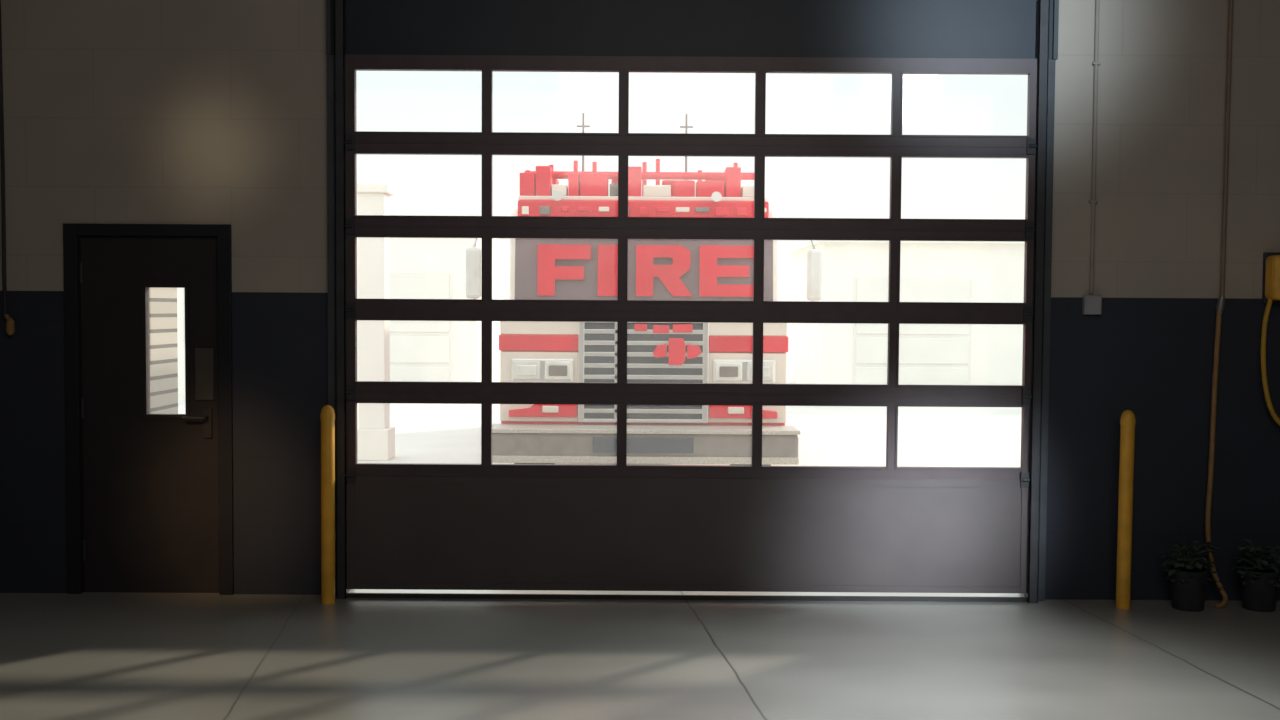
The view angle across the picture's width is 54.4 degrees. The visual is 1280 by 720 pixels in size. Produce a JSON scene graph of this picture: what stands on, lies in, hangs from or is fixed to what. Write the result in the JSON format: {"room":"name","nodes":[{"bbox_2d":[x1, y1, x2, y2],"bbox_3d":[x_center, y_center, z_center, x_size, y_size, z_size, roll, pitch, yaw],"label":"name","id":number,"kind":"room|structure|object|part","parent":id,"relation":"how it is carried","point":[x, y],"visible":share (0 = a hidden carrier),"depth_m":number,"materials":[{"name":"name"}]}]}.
{"room":"fire station garage","nodes":[
{"label":"fire station garage","id":0,"kind":"room"},
{"bbox_2d":[0,0,1279,600],"bbox_3d":[0.006,-0.898,7.400,11.600,4.600,0.220,0,2,0],"label":"wall","id":1,"kind":"structure","parent":0,"point":[116,111],"depth_m":7.30,"materials":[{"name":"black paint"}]},
{"bbox_2d":[63,223,233,594],"bbox_3d":[-2.892,0.292,7.414,0.980,2.185,0.249,0,2,0],"label":"door","id":2,"kind":"structure","parent":1,"relation":"in","point":[149,497],"depth_m":7.36,"materials":[{"name":"brown metal"}]},
{"bbox_3d":[-2.800,-0.052,7.348,0.270,0.790,0.012,0,2,0],"label":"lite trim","id":3,"kind":"part","parent":2,"relation":"part of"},
{"bbox_3d":[-2.607,0.375,7.332,0.150,0.170,0.079,0,2,0],"label":"handle","id":4,"kind":"part","parent":2,"relation":"part of","materials":[{"name":"brown metal"}]},
{"bbox_3d":[-2.576,0.084,7.354,0.110,0.310,0.012,0,2,0],"label":"vision plate","id":5,"kind":"part","parent":2,"relation":"part of","materials":[{"name":"brown metal"}]},
{"bbox_2d":[326,0,335,596],"bbox_3d":[-1.789,-0.903,7.260,0.060,4.600,0.060,0,2,0],"label":"trim","id":6,"kind":"structure","parent":1,"relation":"attached to","point":[330,58],"depth_m":7.24,"materials":[{"name":"metal"}]},
{"bbox_2d":[347,593,1026,601],"bbox_3d":[0.276,1.396,7.317,4.010,0.026,0.020,0,2,0],"label":"strip","id":7,"kind":"object","parent":1,"relation":"attached to","point":[349,595],"depth_m":7.31,"materials":[{"name":"black rubber"}]},
{"bbox_2d":[334,0,1049,602],"bbox_3d":[0.287,-0.340,7.252,4.106,3.500,0.080,0,2,0],"label":"door","id":8,"kind":"structure","parent":1,"relation":"in","point":[890,528],"depth_m":7.26,"materials":[{"name":"brown metal"}]},
{"bbox_2d":[331,0,1052,58],"bbox_3d":[0.305,-2.472,7.209,4.180,1.435,0.035,0,2,0],"label":"garage door header","id":9,"kind":"structure","parent":1,"relation":"attached to","point":[999,29],"depth_m":7.21,"materials":[{"name":"black metal"}]},
{"bbox_2d":[1038,0,1058,600],"bbox_3d":[2.376,-0.877,7.260,0.070,4.600,0.060,0,2,0],"label":"trim","id":10,"kind":"structure","parent":1,"relation":"attached to","point":[1051,62],"depth_m":7.26,"materials":[{"name":"metal"}]},
{"bbox_2d":[1082,0,1101,314],"bbox_3d":[2.656,-1.715,7.230,0.100,2.900,0.052,0,2,0],"label":"conduit","id":11,"kind":"object","parent":1,"relation":"attached to","point":[1091,304],"visible":1,"depth_m":7.26,"materials":[{"name":"grey metal"}]},
{"bbox_2d":[1261,252,1279,425],"bbox_3d":[3.782,-0.104,7.231,0.346,1.044,0.180,0,2,0],"label":"hose reel","id":12,"kind":"object","parent":1,"relation":"attached to","point":[1270,283],"visible":1,"depth_m":7.22,"materials":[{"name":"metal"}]},
{"bbox_2d":[0,589,1279,719],"bbox_3d":[-0.011,1.670,2.649,11.600,0.150,9.920,0,2,0],"label":"floor","id":13,"kind":"structure","parent":0,"point":[85,655],"depth_m":6.08,"materials":[{"name":"concrete"}]},
{"bbox_2d":[320,405,334,603],"bbox_3d":[-1.795,0.830,7.160,0.084,1.145,0.084,0,2,0],"label":"bollard","id":14,"kind":"object","parent":13,"relation":"on","point":[327,416],"visible":1,"depth_m":7.13,"materials":[{"name":"yellow metal"}]},
{"bbox_2d":[1116,410,1135,608],"bbox_3d":[2.793,0.858,7.160,0.084,1.145,0.084,1,2,0],"label":"bollard","id":15,"kind":"object","parent":13,"relation":"on","point":[1127,420],"visible":1,"depth_m":7.13,"materials":[{"name":"yellow metal"}]},
{"bbox_2d":[1159,540,1221,611],"bbox_3d":[3.165,1.231,7.179,0.344,0.403,0.256,0,2,0],"label":"potted plant","id":16,"kind":"object","parent":13,"relation":"on","point":[1188,582],"visible":1,"depth_m":7.12,"materials":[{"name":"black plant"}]},
{"bbox_3d":[3.162,1.318,7.178,0.212,0.230,0.212,0,2,0],"label":"pot","id":17,"kind":"part","parent":16,"relation":"part of","materials":[{"name":"black plastic"}]},
{"bbox_2d":[1232,538,1279,611],"bbox_3d":[3.577,1.240,7.171,0.311,0.390,0.248,0,2,0],"label":"potted plant","id":18,"kind":"object","parent":13,"relation":"on","point":[1259,581],"visible":1,"depth_m":7.11,"materials":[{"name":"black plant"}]},
{"bbox_3d":[3.572,1.321,7.178,0.212,0.230,0.212,0,2,0],"label":"pot","id":19,"kind":"part","parent":18,"relation":"part of","materials":[{"name":"black plastic"}]},
{"bbox_3d":[0.019,-3.101,2.458,11.600,0.200,9.920,0,2,0],"label":"ceiling","id":20,"kind":"structure","parent":0,"visible":0},
{"bbox_2d":[0,0,14,334],"bbox_3d":[-3.693,-1.675,7.220,0.102,3.060,0.056,2,3,29],"label":"pull cord","id":21,"kind":"object","parent":20,"relation":"hanging from","point":[10,323],"visible":1,"depth_m":7.23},
{"bbox_3d":[-3.711,-1.730,7.229,0.030,2.950,0.071,0,2,-18],"label":"cord","id":22,"kind":"part","parent":21,"relation":"part of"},
{"bbox_3d":[-3.680,-0.208,7.270,0.055,0.126,0.052,2,3,39],"label":"handle","id":23,"kind":"part","parent":21,"relation":"part of","materials":[{"name":"brown wood"}]},
{"bbox_2d":[1205,0,1233,608],"bbox_3d":[3.373,-0.857,7.164,0.106,4.581,0.177,0,2,0],"label":"air hose","id":24,"kind":"object","parent":20,"relation":"hanging from","point":[1220,305],"visible":0.98,"depth_m":7.24,"materials":[{"name":"rubber"}]},
{"label":"outside","id":25,"kind":"structure","parent":0,"visible":0},
{"bbox_2d":[178,352,1021,466],"bbox_3d":[-0.004,0.582,29.977,80.000,0.150,44.780,0,2,0],"label":"ground","id":26,"kind":"structure","parent":25,"point":[424,433],"depth_m":17.12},
{"bbox_2d":[149,288,177,413],"bbox_3d":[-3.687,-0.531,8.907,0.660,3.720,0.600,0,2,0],"label":"building","id":27,"kind":"structure","parent":26,"relation":"on","point":[162,301],"depth_m":8.91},
{"bbox_2d":[177,215,504,394],"bbox_3d":[-8.193,-1.177,26.771,10.300,3.520,5.250,0,2,0],"label":"building","id":28,"kind":"structure","parent":26,"relation":"on","point":[420,268],"depth_m":24.27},
{"bbox_3d":[-4.858,-1.409,24.239,2.300,0.530,0.030,0,2,0],"label":"door panel","id":29,"kind":"part","parent":28,"relation":"part of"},
{"bbox_3d":[-4.862,-0.810,24.263,2.300,0.530,0.030,0,2,0],"label":"door panel","id":30,"kind":"part","parent":28,"relation":"part of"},
{"bbox_3d":[-4.865,-0.210,24.287,2.300,0.530,0.030,0,2,0],"label":"door panel","id":31,"kind":"part","parent":28,"relation":"part of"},
{"bbox_3d":[-4.869,0.389,24.311,2.300,0.530,0.030,0,2,0],"label":"door panel","id":32,"kind":"part","parent":28,"relation":"part of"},
{"bbox_3d":[-4.864,-0.496,24.306,2.400,2.400,0.030,0,2,0],"label":"garage door","id":33,"kind":"part","parent":28,"relation":"part of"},
{"bbox_2d":[357,183,394,460],"bbox_3d":[-3.017,-0.426,14.115,0.400,3.100,0.400,0,2,0],"label":"concrete pillar","id":34,"kind":"structure","parent":26,"relation":"on","point":[375,435],"depth_m":13.97,"materials":[{"name":"white concrete"}]},
{"bbox_2d":[466,113,822,465],"bbox_3d":[0.034,-0.630,14.703,3.110,3.500,8.808,0,2,0],"label":"fire truck","id":35,"kind":"object","parent":26,"relation":"on","point":[540,269],"visible":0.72,"depth_m":10.74,"materials":[{"name":"red metal"}]},
{"bbox_2d":[466,238,480,298],"bbox_3d":[-1.317,-0.775,10.875,0.407,0.668,0.114,0,2,0],"label":"mirror","id":36,"kind":"object","parent":35,"relation":"attached to","point":[473,254],"depth_m":10.82,"materials":[{"name":"silver metal"}]},
{"bbox_2d":[522,206,528,214],"bbox_3d":[-0.992,-1.295,10.780,0.060,0.070,0.055,0,2,0],"label":"light","id":37,"kind":"object","parent":35,"relation":"attached to","point":[525,209],"depth_m":10.75,"materials":[{"name":"white plastic"}]},
{"bbox_2d":[513,361,539,379],"bbox_3d":[-0.976,0.089,10.717,0.230,0.160,0.020,0,2,0],"label":"lamp","id":38,"kind":"object","parent":35,"relation":"attached to","point":[522,370],"depth_m":10.71,"materials":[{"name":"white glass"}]},
{"bbox_2d":[540,206,549,214],"bbox_3d":[-0.822,-1.294,10.780,0.090,0.070,0.055,0,2,0],"label":"light","id":39,"kind":"object","parent":35,"relation":"attached to","point":[544,210],"depth_m":10.75,"materials":[{"name":"grey plastic"}]},
{"bbox_2d":[542,406,558,412],"bbox_3d":[-0.773,0.425,10.731,0.140,0.060,0.020,0,2,0],"label":"marker light","id":40,"kind":"object","parent":35,"relation":"attached to","point":[545,409],"depth_m":10.72,"materials":[{"name":"white plastic"}]},
{"bbox_2d":[545,361,570,379],"bbox_3d":[-0.706,0.090,10.717,0.230,0.160,0.020,0,2,0],"label":"lamp","id":41,"kind":"object","parent":35,"relation":"attached to","point":[554,370],"depth_m":10.71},
{"bbox_3d":[-0.580,-1.560,11.217,0.037,0.470,0.037,-1,2,-22],"label":"rack post","id":42,"kind":"part","parent":35,"relation":"part of","materials":[{"name":"red metal"}]},
{"bbox_2d":[577,207,590,211],"bbox_3d":[-0.482,-1.307,10.779,0.120,0.040,0.055,0,2,0],"label":"light","id":43,"kind":"object","parent":35,"relation":"attached to","point":[579,209],"depth_m":10.75,"materials":[{"name":"red plastic"}]},
{"bbox_3d":[-0.410,-1.554,11.217,0.037,0.460,0.037,-1,2,-22],"label":"rack post","id":44,"kind":"part","parent":35,"relation":"part of","materials":[{"name":"red metal"}]},
{"bbox_2d":[599,207,608,211],"bbox_3d":[-0.312,-1.306,10.779,0.090,0.040,0.055,0,2,0],"label":"light","id":45,"kind":"object","parent":35,"relation":"attached to","point":[601,209],"depth_m":10.75,"materials":[{"name":"white plastic"}]},
{"bbox_3d":[0.025,-1.661,11.212,2.130,0.067,0.070,0,2,0],"label":"rail","id":46,"kind":"part","parent":35,"relation":"part of","materials":[{"name":"red metal"}]},
{"bbox_2d":[578,322,708,422],"bbox_3d":[0.029,0.094,10.745,1.120,0.890,0.095,0,2,0],"label":"grille","id":47,"kind":"object","parent":35,"relation":"attached to","point":[657,352],"depth_m":10.73,"materials":[{"name":"silver metal"}]},
{"bbox_3d":[0.029,0.078,10.777,2.480,0.920,0.050,0,2,0],"label":"panel","id":48,"kind":"part","parent":35,"relation":"part of","materials":[{"name":"white metal"}]},
{"bbox_2d":[640,207,646,214],"bbox_3d":[0.028,-1.288,10.780,0.060,0.070,0.055,0,2,0],"label":"light","id":49,"kind":"object","parent":35,"relation":"attached to","point":[643,210],"depth_m":10.75,"materials":[{"name":"red plastic"}]},
{"bbox_3d":[0.040,-1.551,11.217,0.037,0.460,0.037,-1,2,-22],"label":"rack post","id":50,"kind":"part","parent":35,"relation":"part of","materials":[{"name":"red metal"}]},
{"bbox_3d":[0.026,0.588,10.602,2.620,0.035,0.500,0,2,0],"label":"tread plate","id":51,"kind":"part","parent":35,"relation":"part of","materials":[{"name":"silver metal"}]},
{"bbox_3d":[0.160,-1.565,11.216,0.037,0.490,0.037,-1,2,-22],"label":"rack post","id":52,"kind":"part","parent":35,"relation":"part of","materials":[{"name":"red metal"}]},
{"bbox_2d":[656,207,669,211],"bbox_3d":[0.198,-1.302,10.779,0.120,0.040,0.055,0,2,0],"label":"light","id":53,"kind":"object","parent":35,"relation":"attached to","point":[658,209],"depth_m":10.75,"materials":[{"name":"red plastic"}]},
{"bbox_2d":[676,207,689,211],"bbox_3d":[0.368,-1.301,10.779,0.120,0.040,0.055,0,2,0],"label":"light","id":54,"kind":"object","parent":35,"relation":"attached to","point":[678,209],"depth_m":10.75,"materials":[{"name":"white plastic"}]},
{"bbox_2d":[695,207,708,211],"bbox_3d":[0.538,-1.300,10.779,0.120,0.040,0.055,0,2,0],"label":"light","id":55,"kind":"object","parent":35,"relation":"attached to","point":[697,209],"depth_m":10.75,"materials":[{"name":"grey plastic"}]},
{"bbox_2d":[715,207,728,215],"bbox_3d":[0.708,-1.284,10.780,0.120,0.070,0.055,0,2,0],"label":"light","id":56,"kind":"object","parent":35,"relation":"attached to","point":[719,211],"depth_m":10.75,"materials":[{"name":"red plastic"}]},
{"bbox_2d":[715,362,741,380],"bbox_3d":[0.764,0.100,10.717,0.230,0.160,0.020,0,2,0],"label":"lamp","id":57,"kind":"object","parent":35,"relation":"attached to","point":[724,371],"depth_m":10.71,"materials":[{"name":"white plastic"}]},
{"bbox_2d":[728,407,743,413],"bbox_3d":[0.827,0.435,10.731,0.140,0.060,0.020,0,2,0],"label":"marker light","id":58,"kind":"object","parent":35,"relation":"attached to","point":[731,410],"depth_m":10.72,"materials":[{"name":"white plastic"}]},
{"bbox_2d":[736,208,746,215],"bbox_3d":[0.878,-1.283,10.780,0.090,0.070,0.055,0,2,0],"label":"light","id":59,"kind":"object","parent":35,"relation":"attached to","point":[739,211],"depth_m":10.75,"materials":[{"name":"red plastic"}]},
{"bbox_2d":[747,362,773,380],"bbox_3d":[1.034,0.102,10.717,0.230,0.160,0.020,0,2,0],"label":"lamp","id":60,"kind":"object","parent":35,"relation":"attached to","point":[768,367],"depth_m":10.71,"materials":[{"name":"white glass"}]},
{"bbox_2d":[807,240,822,300],"bbox_3d":[1.386,-0.758,10.875,0.407,0.668,0.114,0,2,0],"label":"mirror","id":61,"kind":"object","parent":35,"relation":"attached to","point":[814,256],"depth_m":10.82,"materials":[{"name":"silver metal"}]},
{"bbox_2d":[786,240,1024,384],"bbox_3d":[9.206,-0.958,27.777,11.300,3.220,5.250,0,2,0],"label":"building","id":62,"kind":"structure","parent":26,"relation":"on","point":[852,271],"depth_m":25.28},
{"bbox_3d":[5.531,0.414,25.311,2.300,0.530,0.030,0,2,0],"label":"door panel","id":63,"kind":"part","parent":62,"relation":"part of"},
{"bbox_3d":[5.536,-0.471,25.305,2.400,2.400,0.030,0,2,0],"label":"garage door","id":64,"kind":"part","parent":62,"relation":"part of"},
{"bbox_3d":[5.538,-0.785,25.262,2.300,0.530,0.030,0,2,0],"label":"door panel","id":65,"kind":"part","parent":62,"relation":"part of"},
{"bbox_3d":[5.535,-0.185,25.287,2.300,0.530,0.030,0,2,0],"label":"door panel","id":66,"kind":"part","parent":62,"relation":"part of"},
{"bbox_3d":[5.542,-1.384,25.238,2.300,0.530,0.030,0,2,0],"label":"door panel","id":67,"kind":"part","parent":62,"relation":"part of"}
]}

